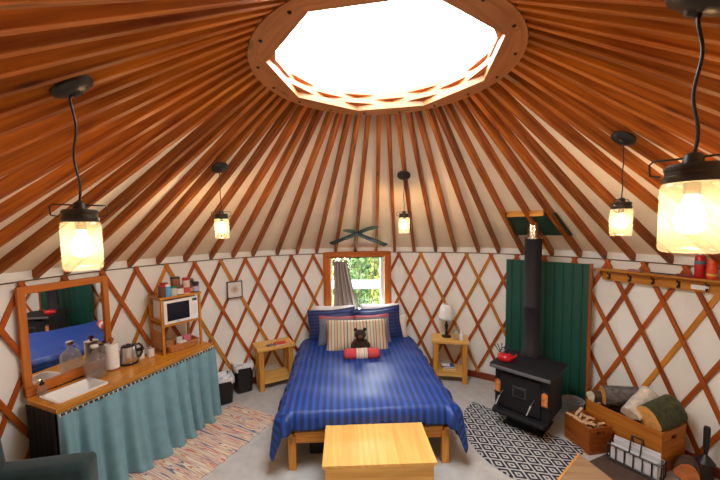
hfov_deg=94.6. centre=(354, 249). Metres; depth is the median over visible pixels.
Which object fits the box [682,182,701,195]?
socket
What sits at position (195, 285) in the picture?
jar
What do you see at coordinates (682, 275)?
stick lighter
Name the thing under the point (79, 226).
socket
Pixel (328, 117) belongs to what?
rafter
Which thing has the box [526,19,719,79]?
rafter
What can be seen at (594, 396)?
log
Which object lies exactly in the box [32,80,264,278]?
rafter
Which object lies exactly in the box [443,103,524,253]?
rafter
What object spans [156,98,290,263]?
rafter
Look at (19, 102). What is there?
rafter
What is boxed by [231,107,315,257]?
rafter
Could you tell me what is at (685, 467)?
log
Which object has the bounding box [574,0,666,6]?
rafter
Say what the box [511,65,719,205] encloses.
rafter
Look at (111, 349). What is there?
paper towel roll
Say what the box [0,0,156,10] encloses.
rafter
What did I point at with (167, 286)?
tin
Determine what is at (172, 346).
wicker basket
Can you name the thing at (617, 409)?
log
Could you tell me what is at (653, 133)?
rafter
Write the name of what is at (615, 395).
log
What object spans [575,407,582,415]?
stick
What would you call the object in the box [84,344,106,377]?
glass jug
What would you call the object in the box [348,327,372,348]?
teddy bear
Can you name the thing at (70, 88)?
pendant lamp
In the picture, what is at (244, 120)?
rafter
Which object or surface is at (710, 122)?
rafter
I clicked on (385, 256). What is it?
window
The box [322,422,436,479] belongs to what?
wooden chest
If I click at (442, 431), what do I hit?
frame
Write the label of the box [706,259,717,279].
spray can
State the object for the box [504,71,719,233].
rafter
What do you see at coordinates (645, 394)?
log
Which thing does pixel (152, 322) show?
shelf
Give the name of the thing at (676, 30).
rafter
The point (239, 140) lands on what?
rafter
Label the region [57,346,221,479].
skirt
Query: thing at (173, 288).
jar
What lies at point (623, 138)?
pendant lamp
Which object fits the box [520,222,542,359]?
flue pipe
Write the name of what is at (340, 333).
throw pillow
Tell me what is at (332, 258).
leafy bush
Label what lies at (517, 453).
rug
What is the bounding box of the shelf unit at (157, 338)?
[147,291,202,355]
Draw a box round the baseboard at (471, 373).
[233,364,719,479]
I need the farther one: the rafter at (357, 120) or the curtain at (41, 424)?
the rafter at (357, 120)
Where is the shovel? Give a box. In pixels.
[694,425,716,479]
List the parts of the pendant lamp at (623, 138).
bulb, lid, cord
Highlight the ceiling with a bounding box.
[0,27,719,273]
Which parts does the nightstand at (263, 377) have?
leg, leg, shelf rail, leg, leg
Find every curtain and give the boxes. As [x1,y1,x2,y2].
[26,404,57,458]
[334,261,357,308]
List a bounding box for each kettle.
[120,342,142,366]
[497,347,516,361]
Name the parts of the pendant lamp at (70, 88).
cord, lid, bulb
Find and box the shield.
[505,259,592,407]
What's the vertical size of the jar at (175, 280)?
0.201 m
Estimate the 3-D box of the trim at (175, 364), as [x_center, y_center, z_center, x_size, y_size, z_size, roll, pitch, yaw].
[-2.048,1.276,3.389,0.010,0.018,1.602,1,4,22]
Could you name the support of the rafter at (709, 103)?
attached to the ceiling
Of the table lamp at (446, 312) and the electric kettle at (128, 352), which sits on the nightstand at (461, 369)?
the table lamp at (446, 312)
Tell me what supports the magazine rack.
on the floor mat at (613, 469)
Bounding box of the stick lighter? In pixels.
[651,272,693,277]
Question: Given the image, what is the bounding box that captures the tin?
[164,284,170,296]
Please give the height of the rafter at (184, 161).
1.508 m
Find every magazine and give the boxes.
[611,442,657,478]
[614,435,660,457]
[614,437,660,479]
[659,459,664,477]
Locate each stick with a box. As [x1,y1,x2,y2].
[565,411,582,420]
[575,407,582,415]
[581,421,595,425]
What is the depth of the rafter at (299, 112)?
3.38 m
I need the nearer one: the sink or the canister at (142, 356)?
the sink
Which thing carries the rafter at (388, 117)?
attached to the ceiling
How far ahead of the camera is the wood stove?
3.68 m
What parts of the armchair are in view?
backrest, arm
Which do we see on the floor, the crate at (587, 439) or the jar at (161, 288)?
the crate at (587, 439)
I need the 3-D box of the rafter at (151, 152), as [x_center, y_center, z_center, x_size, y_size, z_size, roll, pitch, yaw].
[-1.802,-0.473,2.433,2.323,1.508,0.042,-1,4,6]
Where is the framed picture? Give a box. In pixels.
[226,280,242,298]
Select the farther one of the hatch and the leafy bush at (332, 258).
the leafy bush at (332, 258)
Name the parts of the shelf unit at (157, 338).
post, rail, rail, post, post, post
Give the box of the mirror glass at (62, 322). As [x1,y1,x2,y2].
[25,282,104,384]
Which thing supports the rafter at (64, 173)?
attached to the ceiling
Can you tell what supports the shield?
on the floor
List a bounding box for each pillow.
[314,305,355,309]
[318,316,353,345]
[326,319,387,350]
[354,313,390,341]
[360,303,400,314]
[400,314,406,336]
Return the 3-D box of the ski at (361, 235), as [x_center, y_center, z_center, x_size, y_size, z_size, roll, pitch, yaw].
[0.165,-0.158,4.853,0.784,0.281,0.087,-3,5,-33]
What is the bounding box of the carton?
[182,277,189,293]
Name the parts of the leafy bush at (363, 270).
stem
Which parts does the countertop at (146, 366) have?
leg, panel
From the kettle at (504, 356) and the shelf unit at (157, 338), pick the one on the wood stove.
the kettle at (504, 356)
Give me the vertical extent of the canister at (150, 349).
0.115 m
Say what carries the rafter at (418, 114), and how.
attached to the ceiling
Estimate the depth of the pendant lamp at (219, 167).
2.98 m
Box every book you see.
[273,340,286,345]
[441,363,454,367]
[441,365,455,369]
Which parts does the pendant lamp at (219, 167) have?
cord, lid, bulb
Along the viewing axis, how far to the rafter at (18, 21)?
0.82 m
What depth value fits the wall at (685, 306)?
4.01 m
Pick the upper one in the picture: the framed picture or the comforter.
the framed picture
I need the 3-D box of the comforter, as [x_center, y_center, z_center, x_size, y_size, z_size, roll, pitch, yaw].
[0.103,1.649,4.104,1.919,0.481,2.140,-1,4,-3]
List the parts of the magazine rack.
handle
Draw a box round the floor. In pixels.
[200,376,718,479]
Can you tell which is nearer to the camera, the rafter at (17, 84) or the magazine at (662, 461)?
the rafter at (17, 84)
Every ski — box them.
[329,226,378,244]
[343,229,387,245]
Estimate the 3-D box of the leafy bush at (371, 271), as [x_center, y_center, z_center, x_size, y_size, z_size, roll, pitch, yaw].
[0.442,0.531,10.930,2.190,3.098,2.230,-4,5,-41]
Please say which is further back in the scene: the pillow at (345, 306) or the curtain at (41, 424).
the pillow at (345, 306)
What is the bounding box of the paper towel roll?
[104,337,121,371]
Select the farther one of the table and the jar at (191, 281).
the jar at (191, 281)
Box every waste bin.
[218,369,234,405]
[231,358,253,393]
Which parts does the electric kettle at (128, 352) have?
lid, handle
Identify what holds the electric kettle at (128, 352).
on the countertop at (146, 366)
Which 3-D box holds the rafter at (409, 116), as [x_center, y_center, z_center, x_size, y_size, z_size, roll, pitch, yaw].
[0.886,-0.633,4.122,0.043,1.508,2.323,1,4,20]
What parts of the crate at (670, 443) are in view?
panel, panel, panel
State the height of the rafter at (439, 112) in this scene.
1.508 m
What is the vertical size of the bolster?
0.152 m
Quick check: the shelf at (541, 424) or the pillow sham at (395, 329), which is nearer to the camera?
the shelf at (541, 424)
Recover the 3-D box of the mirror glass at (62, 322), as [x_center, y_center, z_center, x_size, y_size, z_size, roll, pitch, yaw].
[-2.722,0.773,3.175,0.006,0.830,0.670,0,4,18]
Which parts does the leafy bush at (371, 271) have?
stem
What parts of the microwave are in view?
door, control panel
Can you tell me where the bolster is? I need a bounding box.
[344,348,379,359]
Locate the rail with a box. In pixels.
[332,280,379,288]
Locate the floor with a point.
(252, 461)
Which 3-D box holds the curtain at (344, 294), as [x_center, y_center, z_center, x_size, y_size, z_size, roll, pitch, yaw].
[-0.124,0.623,5.358,0.414,0.861,0.065,-1,4,-3]
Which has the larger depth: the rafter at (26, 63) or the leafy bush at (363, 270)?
the leafy bush at (363, 270)
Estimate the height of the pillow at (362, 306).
0.439 m
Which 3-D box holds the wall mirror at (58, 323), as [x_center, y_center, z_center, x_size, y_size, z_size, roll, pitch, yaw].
[-2.715,0.773,3.173,0.045,0.950,0.750,0,4,18]
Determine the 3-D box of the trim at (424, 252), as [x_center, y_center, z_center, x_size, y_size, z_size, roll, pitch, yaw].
[0.211,0.268,2.290,6.276,0.012,6.280,-1,4,5]
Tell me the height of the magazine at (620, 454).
0.151 m
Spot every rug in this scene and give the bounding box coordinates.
[128,403,274,479]
[463,401,583,479]
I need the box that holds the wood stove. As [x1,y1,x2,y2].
[490,350,567,437]
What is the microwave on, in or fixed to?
on the shelf unit at (157, 338)
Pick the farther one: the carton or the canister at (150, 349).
the carton
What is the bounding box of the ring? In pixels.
[247,0,527,114]
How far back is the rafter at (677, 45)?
1.36 m
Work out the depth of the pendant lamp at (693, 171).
0.91 m
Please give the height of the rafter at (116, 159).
1.508 m
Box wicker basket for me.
[166,335,198,352]
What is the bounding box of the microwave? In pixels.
[152,295,197,324]
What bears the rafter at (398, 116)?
attached to the ceiling
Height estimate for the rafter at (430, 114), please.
1.508 m
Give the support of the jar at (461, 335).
on the nightstand at (461, 369)
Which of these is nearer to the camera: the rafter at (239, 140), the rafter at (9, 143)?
the rafter at (9, 143)
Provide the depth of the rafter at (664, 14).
1.18 m
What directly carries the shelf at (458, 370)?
attached to the nightstand at (461, 369)
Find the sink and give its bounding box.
[39,377,107,410]
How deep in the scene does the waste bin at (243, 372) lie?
4.71 m
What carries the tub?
on the floor
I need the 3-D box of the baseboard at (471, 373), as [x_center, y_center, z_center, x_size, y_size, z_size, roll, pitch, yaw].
[0.241,2.124,2.418,6.278,0.090,6.278,-1,4,5]
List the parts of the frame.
leg, foot rail, leg, rail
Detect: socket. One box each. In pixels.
[75,222,86,230]
[618,209,624,213]
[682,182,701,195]
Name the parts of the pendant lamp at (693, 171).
lid, bulb, cord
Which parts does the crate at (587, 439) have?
panel, panel, panel, panel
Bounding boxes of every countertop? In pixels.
[26,341,212,454]
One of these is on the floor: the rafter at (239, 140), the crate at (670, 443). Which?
the crate at (670, 443)
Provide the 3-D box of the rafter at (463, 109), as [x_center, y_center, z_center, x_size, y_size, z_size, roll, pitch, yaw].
[1.718,-0.607,3.549,2.323,1.508,0.044,-4,5,-41]
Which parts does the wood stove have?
door handle, door panel, rail, door, plate, door handle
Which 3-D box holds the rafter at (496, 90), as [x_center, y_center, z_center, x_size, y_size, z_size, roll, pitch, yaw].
[2.095,-0.568,2.902,2.323,1.508,0.044,-2,4,-19]
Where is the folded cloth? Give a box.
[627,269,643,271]
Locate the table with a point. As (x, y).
(580, 468)
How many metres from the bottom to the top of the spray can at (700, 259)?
0.248 m
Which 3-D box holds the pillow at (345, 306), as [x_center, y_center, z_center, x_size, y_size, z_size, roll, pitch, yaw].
[-0.298,1.107,5.210,0.660,0.439,0.216,-1,4,-3]
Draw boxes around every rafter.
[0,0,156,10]
[0,0,272,36]
[0,0,284,58]
[0,7,272,78]
[0,15,263,98]
[0,24,256,117]
[0,32,250,136]
[0,40,248,156]
[0,48,246,177]
[0,55,247,199]
[0,62,249,222]
[0,68,253,246]
[0,75,257,273]
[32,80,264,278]
[63,87,269,274]
[101,90,276,269]
[127,95,282,266]
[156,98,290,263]
[183,102,298,261]
[209,105,307,258]
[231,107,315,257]
[251,109,323,255]
[276,112,333,254]
[295,113,342,253]
[315,114,352,252]
[334,115,361,251]
[354,115,370,250]
[375,115,380,250]
[386,114,395,251]
[395,113,414,251]
[405,112,436,251]
[415,111,456,251]
[425,108,479,252]
[433,106,500,252]
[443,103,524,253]
[453,100,553,254]
[462,96,581,256]
[470,93,606,258]
[478,89,635,260]
[486,82,673,263]
[497,77,719,264]
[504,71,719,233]
[509,0,719,28]
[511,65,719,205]
[516,3,719,44]
[517,58,716,160]
[522,11,719,61]
[522,50,719,157]
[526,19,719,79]
[526,43,719,135]
[528,28,719,97]
[528,35,719,115]
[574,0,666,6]
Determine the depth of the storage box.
3.42 m
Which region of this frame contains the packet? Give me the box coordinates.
[183,334,190,340]
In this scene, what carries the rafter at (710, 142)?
attached to the ceiling
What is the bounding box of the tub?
[562,395,585,416]
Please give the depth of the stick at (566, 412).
3.56 m
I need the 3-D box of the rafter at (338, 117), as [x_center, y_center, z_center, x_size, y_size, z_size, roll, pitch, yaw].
[-0.512,-0.610,4.114,0.044,1.508,2.323,-2,4,-21]
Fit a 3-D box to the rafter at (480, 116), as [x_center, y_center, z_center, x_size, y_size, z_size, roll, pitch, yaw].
[1.844,-0.598,3.389,2.323,1.508,0.042,-4,5,-35]
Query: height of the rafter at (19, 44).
1.508 m
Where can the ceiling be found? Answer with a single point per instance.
(673, 240)
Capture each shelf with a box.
[151,318,198,326]
[265,367,288,380]
[438,363,461,373]
[492,404,548,430]
[596,268,719,293]
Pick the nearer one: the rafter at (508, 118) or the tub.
the rafter at (508, 118)
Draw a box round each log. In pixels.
[586,391,606,401]
[600,385,638,406]
[608,406,641,423]
[621,386,658,420]
[636,394,687,432]
[673,455,700,479]
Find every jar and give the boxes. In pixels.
[157,284,165,297]
[170,276,179,285]
[171,286,176,295]
[176,285,183,294]
[190,280,193,291]
[192,281,198,291]
[459,331,463,340]
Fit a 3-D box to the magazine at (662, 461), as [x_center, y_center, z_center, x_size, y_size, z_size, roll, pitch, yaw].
[2.693,1.968,3.138,0.010,0.200,0.359,-4,5,-33]
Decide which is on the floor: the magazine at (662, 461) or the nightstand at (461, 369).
the nightstand at (461, 369)
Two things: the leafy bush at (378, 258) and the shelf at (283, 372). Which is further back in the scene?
the leafy bush at (378, 258)
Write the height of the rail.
1.540 m
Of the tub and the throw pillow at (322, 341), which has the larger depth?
the throw pillow at (322, 341)
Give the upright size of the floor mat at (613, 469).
0.010 m
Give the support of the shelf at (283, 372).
attached to the nightstand at (263, 377)
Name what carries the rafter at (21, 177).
attached to the ceiling
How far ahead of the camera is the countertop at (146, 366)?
3.24 m
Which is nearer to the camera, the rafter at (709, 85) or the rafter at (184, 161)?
the rafter at (709, 85)
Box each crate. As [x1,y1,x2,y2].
[564,410,611,454]
[586,399,685,473]
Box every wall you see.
[0,247,719,467]
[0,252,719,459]
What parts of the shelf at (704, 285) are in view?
label plate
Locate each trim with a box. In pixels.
[0,252,719,284]
[59,347,213,416]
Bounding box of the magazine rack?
[607,435,666,479]
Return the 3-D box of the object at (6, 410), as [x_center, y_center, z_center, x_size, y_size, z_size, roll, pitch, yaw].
[0.259,1.169,2.716,6.272,1.875,5.543,-1,4,5]
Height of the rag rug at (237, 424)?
0.014 m
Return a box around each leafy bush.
[332,258,359,305]
[338,257,379,303]
[348,258,369,307]
[357,257,379,279]
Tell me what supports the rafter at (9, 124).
attached to the ceiling
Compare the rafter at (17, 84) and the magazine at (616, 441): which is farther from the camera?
the magazine at (616, 441)
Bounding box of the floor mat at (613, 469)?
[589,453,651,479]
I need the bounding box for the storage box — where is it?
[310,442,323,453]
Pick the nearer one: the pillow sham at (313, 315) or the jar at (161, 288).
the jar at (161, 288)
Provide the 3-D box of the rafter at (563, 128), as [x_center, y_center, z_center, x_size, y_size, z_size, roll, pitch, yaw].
[2.167,-0.552,2.648,2.323,1.508,0.042,-2,4,-12]
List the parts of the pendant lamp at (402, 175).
lid, bulb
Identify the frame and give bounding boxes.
[288,424,448,469]
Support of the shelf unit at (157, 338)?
on the countertop at (146, 366)
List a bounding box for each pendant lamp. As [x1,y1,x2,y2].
[48,75,107,256]
[211,162,229,232]
[396,171,411,228]
[610,131,636,228]
[648,0,719,233]
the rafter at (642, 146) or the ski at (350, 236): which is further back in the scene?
the ski at (350, 236)
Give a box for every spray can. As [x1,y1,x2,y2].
[694,253,705,278]
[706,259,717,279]
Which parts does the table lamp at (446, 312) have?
lamp shade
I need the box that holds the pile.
[582,417,603,434]
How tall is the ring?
0.498 m
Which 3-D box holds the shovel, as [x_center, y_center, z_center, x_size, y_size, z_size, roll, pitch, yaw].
[3.173,1.836,2.998,0.150,0.490,0.148,1,5,30]
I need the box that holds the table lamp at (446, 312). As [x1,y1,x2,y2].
[439,303,453,337]
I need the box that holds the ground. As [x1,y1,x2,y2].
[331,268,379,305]
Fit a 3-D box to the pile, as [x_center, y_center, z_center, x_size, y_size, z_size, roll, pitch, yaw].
[2.453,1.918,3.499,0.206,0.239,0.279,-1,4,-8]
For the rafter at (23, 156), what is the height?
1.508 m
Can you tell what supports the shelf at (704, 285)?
attached to the wall at (685, 306)
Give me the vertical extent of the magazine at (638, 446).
0.201 m
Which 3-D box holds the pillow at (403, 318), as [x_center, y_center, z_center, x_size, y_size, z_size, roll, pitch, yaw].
[0.621,1.199,5.168,0.407,0.351,0.191,-1,4,-3]
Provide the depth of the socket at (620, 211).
2.21 m
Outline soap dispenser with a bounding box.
[32,379,44,386]
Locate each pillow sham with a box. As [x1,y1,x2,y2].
[307,306,354,340]
[353,304,402,338]
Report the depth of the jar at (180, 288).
3.86 m
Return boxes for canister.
[136,347,144,358]
[147,345,154,356]
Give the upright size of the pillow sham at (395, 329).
0.546 m
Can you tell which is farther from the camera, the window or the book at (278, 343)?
the window
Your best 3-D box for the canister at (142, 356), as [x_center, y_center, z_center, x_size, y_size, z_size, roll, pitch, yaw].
[-2.368,1.153,3.683,0.074,0.115,0.074,-1,4,5]
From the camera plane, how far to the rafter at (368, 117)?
3.71 m
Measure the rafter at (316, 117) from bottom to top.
1.508 m
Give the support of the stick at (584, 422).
on the stick
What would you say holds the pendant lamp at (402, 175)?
hanging from the rafter at (398, 116)
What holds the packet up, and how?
in the wicker basket
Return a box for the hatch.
[506,210,572,235]
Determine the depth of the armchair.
2.37 m
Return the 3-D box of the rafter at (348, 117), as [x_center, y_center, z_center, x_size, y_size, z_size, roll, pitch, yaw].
[-0.321,-0.617,4.176,0.043,1.508,2.323,-2,4,-15]
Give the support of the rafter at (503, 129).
attached to the ceiling
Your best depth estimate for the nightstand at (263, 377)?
4.88 m
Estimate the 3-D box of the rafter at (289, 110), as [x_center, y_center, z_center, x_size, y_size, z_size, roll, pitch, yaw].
[-1.341,-0.556,3.530,2.323,1.508,0.043,2,5,40]
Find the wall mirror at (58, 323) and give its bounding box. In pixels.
[14,275,111,397]
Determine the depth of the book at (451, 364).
4.96 m
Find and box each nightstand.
[253,337,294,392]
[431,333,469,384]
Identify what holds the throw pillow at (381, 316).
on the comforter
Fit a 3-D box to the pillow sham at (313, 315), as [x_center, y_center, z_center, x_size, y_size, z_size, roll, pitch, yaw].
[-0.339,1.166,5.080,0.762,0.536,0.234,-1,4,-4]
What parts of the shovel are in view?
handle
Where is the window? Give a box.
[323,251,390,308]
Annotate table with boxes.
[557,453,611,479]
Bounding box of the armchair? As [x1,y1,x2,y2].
[0,438,98,479]
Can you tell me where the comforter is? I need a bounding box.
[269,336,467,461]
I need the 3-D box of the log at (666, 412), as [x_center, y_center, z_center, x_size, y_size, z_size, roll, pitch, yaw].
[2.934,1.565,3.190,0.359,0.321,0.256,-2,4,-10]
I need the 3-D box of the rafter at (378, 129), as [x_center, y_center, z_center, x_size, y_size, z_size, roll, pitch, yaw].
[0.295,-0.632,4.241,0.043,1.508,2.323,-1,4,3]
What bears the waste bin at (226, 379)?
on the floor
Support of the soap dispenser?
on the countertop at (146, 366)
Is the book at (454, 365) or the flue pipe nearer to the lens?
the flue pipe

